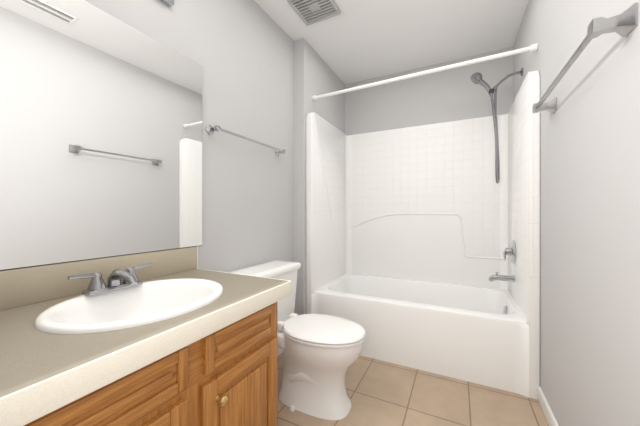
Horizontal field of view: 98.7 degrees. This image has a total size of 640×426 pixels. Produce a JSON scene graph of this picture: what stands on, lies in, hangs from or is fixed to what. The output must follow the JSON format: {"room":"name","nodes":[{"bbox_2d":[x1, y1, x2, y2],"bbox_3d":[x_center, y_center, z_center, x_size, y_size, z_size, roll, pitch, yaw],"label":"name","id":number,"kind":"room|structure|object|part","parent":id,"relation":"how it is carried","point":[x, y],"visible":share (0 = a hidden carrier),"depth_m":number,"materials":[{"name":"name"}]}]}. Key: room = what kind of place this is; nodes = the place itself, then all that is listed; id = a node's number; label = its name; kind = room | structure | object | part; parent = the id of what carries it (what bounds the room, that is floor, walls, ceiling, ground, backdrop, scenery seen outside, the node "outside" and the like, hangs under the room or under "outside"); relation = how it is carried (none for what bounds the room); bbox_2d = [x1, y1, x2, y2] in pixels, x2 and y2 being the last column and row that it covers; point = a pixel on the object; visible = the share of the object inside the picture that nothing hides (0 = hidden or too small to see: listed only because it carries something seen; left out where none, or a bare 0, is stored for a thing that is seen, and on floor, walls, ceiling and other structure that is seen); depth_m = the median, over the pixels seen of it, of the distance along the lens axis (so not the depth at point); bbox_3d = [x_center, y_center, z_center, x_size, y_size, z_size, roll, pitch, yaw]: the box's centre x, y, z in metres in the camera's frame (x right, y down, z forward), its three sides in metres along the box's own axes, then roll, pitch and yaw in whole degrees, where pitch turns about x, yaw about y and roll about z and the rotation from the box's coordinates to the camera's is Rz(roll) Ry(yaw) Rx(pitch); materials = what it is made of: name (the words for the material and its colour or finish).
{"room":"bathroom","nodes":[
{"label":"bathroom","id":0,"kind":"room"},
{"bbox_2d":[2,0,293,271],"bbox_3d":[-0.667,-0.170,1.433,0.100,2.440,3.800,0,0,27],"label":"wall","id":1,"kind":"structure","parent":0,"point":[241,52],"depth_m":1.67,"materials":[{"name":"grey paint"}]},
{"bbox_2d":[0,0,201,270],"bbox_3d":[-0.831,-0.291,0.969,0.023,0.917,0.985,0,0,27],"label":"mirror","id":2,"kind":"object","parent":1,"relation":"attached to","point":[100,133],"visible":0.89,"depth_m":0.98,"materials":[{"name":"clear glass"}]},
{"bbox_2d":[161,0,173,6],"bbox_3d":[-0.762,-1.004,0.940,0.174,0.112,0.655,0,0,27],"label":"sconce","id":3,"kind":"object","parent":1,"relation":"attached to","point":[169,3],"visible":1,"depth_m":1.25,"materials":[{"name":"silver metal"}]},
{"bbox_2d":[206,125,285,155],"bbox_3d":[-0.421,-0.445,1.731,0.072,0.052,0.667,0,0,27],"label":"towel rail","id":4,"kind":"object","parent":1,"relation":"attached to","point":[210,129],"visible":1,"depth_m":1.58,"materials":[{"name":"silver metal"}]},
{"bbox_2d":[278,348,283,355],"bbox_3d":[-0.417,1.008,1.805,0.013,0.085,0.930,0,0,27],"label":"baseboard","id":5,"kind":"structure","parent":1,"relation":"attached to","point":[280,350],"depth_m":2.04,"materials":[{"name":"white"}]},
{"bbox_2d":[294,38,344,314],"bbox_3d":[0.029,-0.170,2.599,0.095,2.440,0.890,0,0,27],"label":"wall","id":6,"kind":"structure","parent":0,"point":[315,74],"depth_m":2.21,"materials":[{"name":"grey paint"}]},
{"bbox_2d":[312,43,537,100],"bbox_3d":[0.601,-0.964,1.956,1.502,0.044,0.095,0,0,27],"label":"shower curtain rod","id":7,"kind":"object","parent":6,"relation":"attached to","point":[532,47],"visible":1,"depth_m":1.85,"materials":[{"name":"white plastic"}]},
{"bbox_2d":[255,0,527,83],"bbox_3d":[0.092,-1.440,1.051,1.800,0.100,3.800,0,0,27],"label":"ceiling","id":8,"kind":"structure","parent":0,"point":[356,41],"depth_m":2.11,"materials":[{"name":"white paint"}]},
{"bbox_2d":[287,0,340,25],"bbox_3d":[-0.036,-1.382,1.843,0.270,0.016,0.270,0,0,27],"label":"ceiling vent","id":9,"kind":"object","parent":8,"relation":"in","point":[309,12],"visible":1,"depth_m":1.86,"materials":[{"name":"grey"}]},
{"bbox_2d":[278,352,548,425],"bbox_3d":[0.092,1.100,1.051,1.800,0.100,3.800,0,0,27],"label":"floor","id":10,"kind":"structure","parent":0,"point":[381,393],"depth_m":1.52,"materials":[{"name":"beige tile"}]},
{"bbox_2d":[0,246,291,425],"bbox_3d":[-0.589,0.609,0.834,0.574,0.883,0.961,0,0,27],"label":"bathroom vanity","id":11,"kind":"object","parent":10,"relation":"on","point":[174,337],"visible":1,"depth_m":0.79,"materials":[{"name":"brown wood"}]},
{"bbox_2d":[228,260,365,419],"bbox_3d":[-0.097,0.692,1.601,0.752,0.717,0.538,0,0,27],"label":"toilet","id":12,"kind":"object","parent":10,"relation":"on","point":[322,352],"visible":0.77,"depth_m":1.45,"materials":[{"name":"white ceramic"}]},
{"bbox_2d":[306,68,539,399],"bbox_3d":[0.751,-0.007,2.254,1.502,2.115,0.852,0,0,27],"label":"shower surround","id":13,"kind":"object","parent":10,"relation":"on","point":[423,247],"visible":0.98,"depth_m":2.33,"materials":[{"name":"white plastic"}]},
{"bbox_2d":[488,271,514,282],"bbox_3d":[1.329,0.472,2.018,0.159,0.073,0.052,0,0,27],"label":"faucet","id":14,"kind":"object","parent":13,"relation":"in","point":[492,278],"depth_m":2.00,"materials":[{"name":"silver metal"}]},
{"bbox_2d":[503,305,507,315],"bbox_3d":[1.354,0.712,2.006,0.020,0.074,0.074,0,0,27],"label":"overflow drain","id":15,"kind":"object","parent":13,"relation":"in","point":[505,307],"depth_m":1.98,"materials":[{"name":"silver metal"}]},
{"bbox_3d":[1.367,0.280,1.999,0.073,0.168,0.168,0,0,27],"label":"shower valve trim","id":16,"kind":"part","parent":13,"relation":"part of","materials":[{"name":"silver metal"}]},
{"bbox_2d":[345,47,512,135],"bbox_3d":[0.923,-0.170,2.704,1.600,2.440,0.100,0,0,27],"label":"wall","id":17,"kind":"structure","parent":0,"point":[454,94],"depth_m":2.59,"materials":[{"name":"grey paint"}]},
{"bbox_2d":[513,0,639,425],"bbox_3d":[0.851,-0.170,0.669,0.100,2.440,3.800,0,0,27],"label":"wall","id":18,"kind":"structure","parent":0,"point":[590,251],"depth_m":0.97,"materials":[{"name":"grey paint"}]},
{"bbox_2d":[538,386,558,425],"bbox_3d":[0.793,1.008,0.677,0.013,0.085,1.922,0,0,27],"label":"baseboard","id":19,"kind":"structure","parent":18,"relation":"attached to","point":[551,420],"depth_m":1.39,"materials":[{"name":"white"}]},
{"bbox_2d":[532,2,637,113],"bbox_3d":[0.933,-0.510,1.035,0.082,0.058,0.705,0,0,27],"label":"towel rail","id":20,"kind":"object","parent":18,"relation":"attached to","point":[624,23],"visible":1,"depth_m":0.75,"materials":[{"name":"silver metal"}]}
]}

